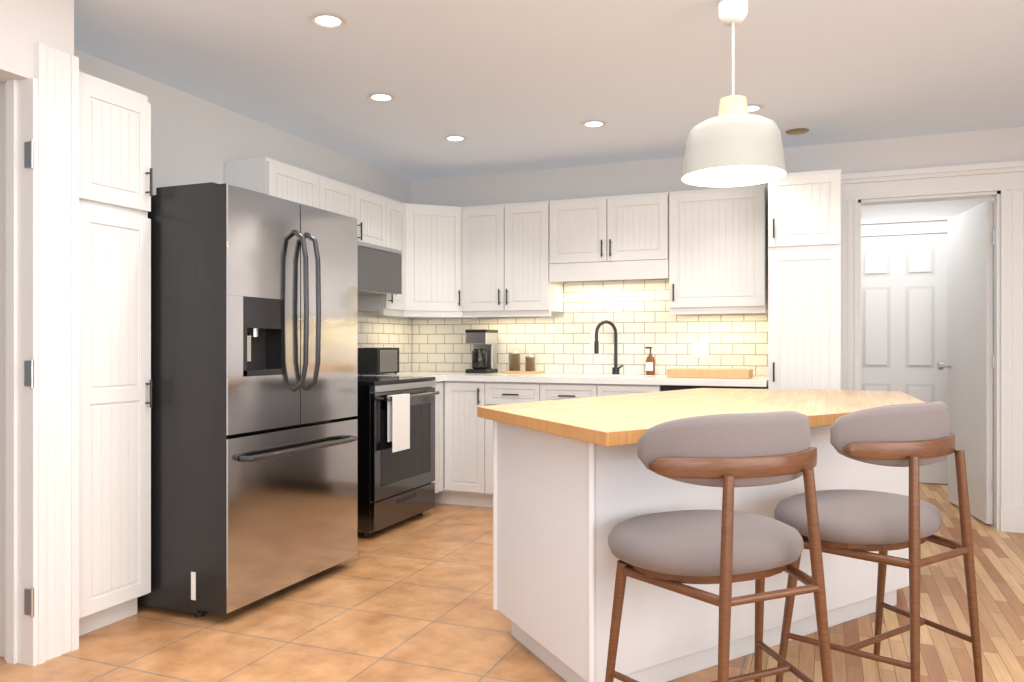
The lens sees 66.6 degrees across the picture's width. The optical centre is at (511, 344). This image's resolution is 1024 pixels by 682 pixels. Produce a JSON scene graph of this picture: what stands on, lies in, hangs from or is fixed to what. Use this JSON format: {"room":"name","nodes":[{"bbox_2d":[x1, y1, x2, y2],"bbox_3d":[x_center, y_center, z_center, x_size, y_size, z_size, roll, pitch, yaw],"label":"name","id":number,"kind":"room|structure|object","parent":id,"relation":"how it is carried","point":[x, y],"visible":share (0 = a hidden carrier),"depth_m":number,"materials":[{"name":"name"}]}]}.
{"room":"kitchen","nodes":[
{"label":"kitchen","id":0,"kind":"room"},
{"bbox_2d":[0,0,73,656],"bbox_3d":[-2.878,-0.095,0.672,0.620,2.450,5.090,0,0,22],"label":"wall","id":1,"kind":"structure","parent":0,"point":[25,25],"depth_m":2.82,"materials":[{"name":"white paint"}]},
{"bbox_2d":[5,42,78,665],"bbox_3d":[-1.718,0.030,2.845,0.153,2.200,0.188,0,0,22],"label":"door frame","id":2,"kind":"structure","parent":1,"relation":"attached to","point":[41,366],"depth_m":2.77,"materials":[{"name":"white wood"}]},
{"bbox_2d":[74,49,410,371],"bbox_3d":[-1.512,-0.095,4.720,0.120,2.450,3.440,0,0,22],"label":"wall","id":3,"kind":"structure","parent":0,"point":[195,140],"depth_m":4.25,"materials":[{"name":"white paint"}]},
{"bbox_2d":[224,157,323,209],"bbox_3d":[-1.373,-0.633,4.486,0.307,0.775,0.450,0,0,22],"label":"upper cabinet","id":4,"kind":"object","parent":3,"relation":"attached to","point":[265,175],"depth_m":4.32,"materials":[{"name":"white wood"}]},
{"bbox_2d":[324,177,363,241],"bbox_3d":[-1.207,-0.834,4.898,0.307,0.374,0.437,0,0,22],"label":"upper cabinet","id":5,"kind":"object","parent":3,"relation":"attached to","point":[339,197],"depth_m":4.90,"materials":[{"name":"white wood"}]},
{"bbox_2d":[357,241,401,295],"bbox_3d":[-1.087,-0.492,5.023,0.434,0.300,0.756,0,0,22],"label":"over-the-range microwave","id":6,"kind":"object","parent":5,"relation":"attached to","point":[379,270],"visible":0.35,"depth_m":5.03,"materials":[{"name":"black metal"}]},
{"bbox_2d":[364,190,387,247],"bbox_3d":[-1.086,-0.834,5.197,0.307,0.374,0.437,0,0,22],"label":"upper cabinet","id":7,"kind":"object","parent":3,"relation":"attached to","point":[375,205],"depth_m":5.23,"materials":[{"name":"white wood"}]},
{"bbox_2d":[357,198,407,312],"bbox_3d":[-0.929,-0.633,5.537,0.342,0.775,0.311,0,0,22],"label":"upper cabinet","id":8,"kind":"object","parent":3,"relation":"attached to","point":[397,211],"depth_m":5.47,"materials":[{"name":"white wood"}]},
{"bbox_2d":[0,503,749,681],"bbox_3d":[-1.159,1.155,1.897,3.050,0.050,8.650,0,0,22],"label":"floor","id":9,"kind":"structure","parent":0,"point":[410,599],"depth_m":3.07,"materials":[{"name":"orange tile"}]},
{"bbox_2d":[79,71,152,635],"bbox_3d":[-1.782,0.045,3.175,0.530,2.170,0.352,0,0,22],"label":"pantry","id":10,"kind":"object","parent":9,"relation":"on","point":[115,196],"visible":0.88,"depth_m":3.08,"materials":[{"name":"white wood"}]},
{"bbox_2d":[137,182,356,616],"bbox_3d":[-1.320,0.235,3.698,0.922,1.790,0.932,0,0,22],"label":"fridge","id":11,"kind":"object","parent":9,"relation":"on","point":[254,379],"visible":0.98,"depth_m":3.27,"materials":[{"name":"grey metal"}]},
{"bbox_2d":[346,375,438,537],"bbox_3d":[-0.933,0.662,4.961,0.734,0.935,0.756,0,0,22],"label":"range","id":12,"kind":"object","parent":9,"relation":"on","point":[395,417],"visible":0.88,"depth_m":4.66,"materials":[{"name":"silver metal"}]},
{"bbox_2d":[431,379,448,503],"bbox_3d":[-0.778,0.690,5.459,0.680,0.880,0.272,0,0,22],"label":"base cabinet","id":13,"kind":"object","parent":9,"relation":"on","point":[441,481],"depth_m":5.45,"materials":[{"name":"white wood"}]},
{"bbox_2d":[449,379,492,507],"bbox_3d":[-0.200,0.690,5.664,0.379,0.880,0.701,0,0,22],"label":"base cabinet","id":14,"kind":"object","parent":9,"relation":"on","point":[463,454],"depth_m":5.40,"materials":[{"name":"white wood"}]},
{"bbox_2d":[358,375,444,378],"bbox_3d":[-0.804,0.230,5.447,0.642,0.040,0.233,0,0,22],"label":"countertop","id":15,"kind":"structure","parent":14,"relation":"on","point":[436,376],"depth_m":5.37,"materials":[{"name":"white stone"}]},
{"bbox_2d":[373,371,767,386],"bbox_3d":[0.351,0.230,5.463,2.772,0.040,0.662,0,0,22],"label":"countertop","id":16,"kind":"structure","parent":14,"relation":"on","point":[637,380],"depth_m":5.08,"materials":[{"name":"white stone"}]},
{"bbox_2d":[357,348,398,374],"bbox_3d":[-0.959,0.114,5.575,0.174,0.192,0.320,0,0,22],"label":"toaster","id":17,"kind":"object","parent":16,"relation":"on","point":[376,361],"visible":0.94,"depth_m":5.46,"materials":[{"name":"black"}]},
{"bbox_2d":[465,329,497,373],"bbox_3d":[-0.227,0.048,5.872,0.174,0.325,0.224,0,0,22],"label":"coffee maker","id":18,"kind":"object","parent":16,"relation":"on","point":[484,342],"visible":1,"depth_m":5.79,"materials":[{"name":"black"}]},
{"bbox_2d":[501,350,543,373],"bbox_3d":[0.079,0.123,5.749,0.280,0.173,0.150,0,0,22],"label":"tray","id":19,"kind":"object","parent":16,"relation":"on","point":[514,361],"visible":1,"depth_m":5.72,"materials":[{"name":"brown wood"}]},
{"bbox_2d":[594,320,622,374],"bbox_3d":[0.692,0.017,5.526,0.184,0.387,0.176,0,0,22],"label":"faucet","id":20,"kind":"object","parent":16,"relation":"on","point":[615,369],"visible":1,"depth_m":5.55,"materials":[{"name":"grey metal"}]},
{"bbox_2d":[645,347,654,374],"bbox_3d":[0.970,0.112,5.475,0.067,0.197,0.064,0,0,22],"label":"soap bottle","id":21,"kind":"object","parent":16,"relation":"on","point":[650,364],"visible":1,"depth_m":5.45,"materials":[{"name":"brown"}]},
{"bbox_2d":[667,368,752,378],"bbox_3d":[1.289,0.182,5.072,0.510,0.055,0.290,0,0,22],"label":"cutting board","id":22,"kind":"object","parent":16,"relation":"on","point":[732,373],"visible":1,"depth_m":4.94,"materials":[{"name":"brown wood"}]},
{"bbox_2d":[493,383,548,404],"bbox_3d":[0.120,0.690,5.567,0.516,0.880,0.642,0,0,22],"label":"base cabinet","id":23,"kind":"object","parent":9,"relation":"on","point":[503,393],"depth_m":5.25,"materials":[{"name":"white wood"}]},
{"bbox_2d":[549,383,608,400],"bbox_3d":[0.488,0.690,5.418,0.508,0.880,0.642,0,0,22],"label":"base cabinet","id":24,"kind":"object","parent":9,"relation":"on","point":[557,391],"depth_m":5.10,"materials":[{"name":"white wood"}]},
{"bbox_2d":[609,383,660,395],"bbox_3d":[0.832,0.690,5.279,0.465,0.880,0.642,0,0,22],"label":"base cabinet","id":25,"kind":"object","parent":9,"relation":"on","point":[614,388],"depth_m":4.97,"materials":[{"name":"white wood"}]},
{"bbox_2d":[661,385,767,390],"bbox_3d":[1.344,0.693,5.069,0.630,0.875,0.633,0,0,22],"label":"dishwasher","id":26,"kind":"object","parent":9,"relation":"on","point":[671,387],"visible":0.08,"depth_m":4.83,"materials":[{"name":"black metal"}]},
{"bbox_2d":[74,0,1023,180],"bbox_3d":[0.481,-1.350,2.125,5.920,0.060,10.300,0,0,22],"label":"ceiling","id":27,"kind":"structure","parent":0,"point":[505,86],"depth_m":3.72,"materials":[{"name":"white paint"}]},
{"bbox_2d":[309,13,346,28],"bbox_3d":[-0.747,-1.318,3.171,0.149,0.003,0.149,0,0,-2],"label":"recessed light","id":28,"kind":"object","parent":27,"relation":"in","point":[326,20],"depth_m":3.17,"materials":[{"name":"white plastic"}]},
{"bbox_2d":[367,93,395,101],"bbox_3d":[-0.695,-1.318,4.153,0.149,0.003,0.149,0,0,13],"label":"recessed light","id":29,"kind":"object","parent":27,"relation":"in","point":[378,97],"depth_m":4.16,"materials":[{"name":"white plastic"}]},
{"bbox_2d":[444,136,466,141],"bbox_3d":[-0.362,-1.318,4.978,0.149,0.003,0.149,0,0,13],"label":"recessed light","id":30,"kind":"object","parent":27,"relation":"in","point":[449,138],"depth_m":4.98,"materials":[{"name":"white plastic"}]},
{"bbox_2d":[582,121,606,127],"bbox_3d":[0.490,-1.318,4.656,0.149,0.003,0.149,0,0,13],"label":"recessed light","id":31,"kind":"object","parent":27,"relation":"in","point":[590,124],"depth_m":4.66,"materials":[{"name":"white plastic"}]},
{"bbox_2d":[681,0,786,186],"bbox_3d":[0.837,-0.978,2.951,0.384,0.685,0.384,0,0,22],"label":"pendant lamp","id":32,"kind":"object","parent":27,"relation":"hanging from","point":[733,143],"visible":1,"depth_m":2.85,"materials":[{"name":"white metal"}]},
{"bbox_2d":[747,105,763,112],"bbox_3d":[1.326,-1.318,4.350,0.149,0.003,0.149,0,0,16],"label":"recessed light","id":33,"kind":"object","parent":27,"relation":"in","point":[751,108],"depth_m":4.35,"materials":[{"name":"white plastic"}]},
{"bbox_2d":[785,128,808,134],"bbox_3d":[1.760,-1.314,4.811,0.140,0.008,0.140,0,0,22],"label":"ceiling vent","id":34,"kind":"object","parent":27,"relation":"in","point":[798,131],"visible":0.96,"depth_m":4.79,"materials":[{"name":"gold metal"}]},
{"bbox_2d":[411,127,1023,374],"bbox_3d":[1.807,-0.095,5.299,5.840,2.450,0.120,0,0,22],"label":"wall","id":35,"kind":"structure","parent":0,"point":[902,153],"depth_m":5.52,"materials":[{"name":"white paint"}]},
{"bbox_2d":[388,203,487,316],"bbox_3d":[-0.627,-0.633,5.850,0.668,0.775,0.676,0,0,22],"label":"upper cabinet","id":36,"kind":"object","parent":35,"relation":"attached to","point":[437,235],"depth_m":5.69,"materials":[{"name":"white wood"}]},
{"bbox_2d":[468,204,511,316],"bbox_3d":[-0.149,-0.633,5.827,0.440,0.775,0.362,0,0,22],"label":"upper cabinet","id":37,"kind":"object","parent":35,"relation":"attached to","point":[489,226],"depth_m":5.66,"materials":[{"name":"white wood"}]},
{"bbox_2d":[512,200,575,312],"bbox_3d":[0.165,-0.633,5.713,0.460,0.775,0.337,0,0,22],"label":"upper cabinet","id":38,"kind":"object","parent":35,"relation":"attached to","point":[538,276],"depth_m":5.54,"materials":[{"name":"white wood"}]},
{"bbox_2d":[357,278,767,375],"bbox_3d":[0.165,-0.181,5.003,2.778,0.778,1.658,0,0,22],"label":"backsplash","id":39,"kind":"structure","parent":35,"relation":"attached to","point":[635,312],"depth_m":5.69,"materials":[{"name":"white tile"}]},
{"bbox_2d":[560,192,667,268],"bbox_3d":[0.712,-0.796,5.492,0.835,0.450,0.337,0,0,22],"label":"upper cabinet","id":40,"kind":"object","parent":35,"relation":"attached to","point":[623,231],"depth_m":5.32,"materials":[{"name":"white wood"}]},
{"bbox_2d":[656,185,767,312],"bbox_3d":[1.357,-0.633,5.232,0.673,0.775,0.337,0,0,22],"label":"upper cabinet","id":41,"kind":"object","parent":35,"relation":"attached to","point":[704,251],"depth_m":5.06,"materials":[{"name":"white wood"}]},
{"bbox_2d":[841,160,1023,532],"bbox_3d":[3.010,0.013,5.608,3.600,2.235,1.705,0,0,22],"label":"door frame","id":42,"kind":"structure","parent":35,"relation":"attached to","point":[1001,184],"depth_m":4.91,"materials":[{"name":"white wood"}]},
{"bbox_2d":[745,483,1023,681],"bbox_3d":[1.445,1.155,1.735,3.600,0.050,10.300,0,0,22],"label":"floor","id":43,"kind":"structure","parent":0,"point":[999,575],"depth_m":3.14,"materials":[{"name":"brown wood"}]},
{"bbox_2d":[493,424,908,681],"bbox_3d":[0.858,0.705,3.282,1.554,0.850,2.204,0,0,22],"label":"kitchen island","id":44,"kind":"object","parent":43,"relation":"on","point":[575,481],"depth_m":2.63,"materials":[{"name":"white wood"}]},
{"bbox_2d":[477,388,820,447],"bbox_3d":[0.617,0.260,3.263,1.229,0.040,2.349,0,0,22],"label":"island countertop","id":45,"kind":"structure","parent":44,"relation":"on","point":[613,421],"depth_m":2.88,"materials":[{"name":"beige wood"}]},
{"bbox_2d":[605,411,832,681],"bbox_3d":[0.575,0.653,2.181,0.634,0.956,0.636,0,0,22],"label":"stool","id":46,"kind":"object","parent":43,"relation":"on","point":[726,547],"visible":1,"depth_m":2.03,"materials":[{"name":"beige fabric"}]},
{"bbox_2d":[768,169,840,389],"bbox_3d":[1.827,0.055,4.859,0.403,2.150,0.676,0,0,22],"label":"pantry","id":47,"kind":"object","parent":43,"relation":"on","point":[804,280],"visible":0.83,"depth_m":4.58,"materials":[{"name":"white wood"}]},
{"bbox_2d":[774,401,982,681],"bbox_3d":[1.177,0.653,2.525,0.620,0.956,0.632,0,0,22],"label":"stool","id":48,"kind":"object","parent":43,"relation":"on","point":[860,524],"visible":0.94,"depth_m":2.35,"materials":[{"name":"beige fabric"}]},
{"bbox_2d":[861,215,956,483],"bbox_3d":[3.171,0.045,6.406,1.020,2.170,0.115,0,0,22],"label":"door","id":49,"kind":"structure","parent":0,"point":[904,313],"depth_m":6.40,"materials":[{"name":"white wood"}]},
{"bbox_2d":[861,198,992,236],"bbox_3d":[3.352,-0.095,6.454,3.840,2.450,0.120,0,0,22],"label":"wall","id":50,"kind":"structure","parent":0,"point":[917,209],"depth_m":6.39,"materials":[{"name":"white paint"}]}
]}

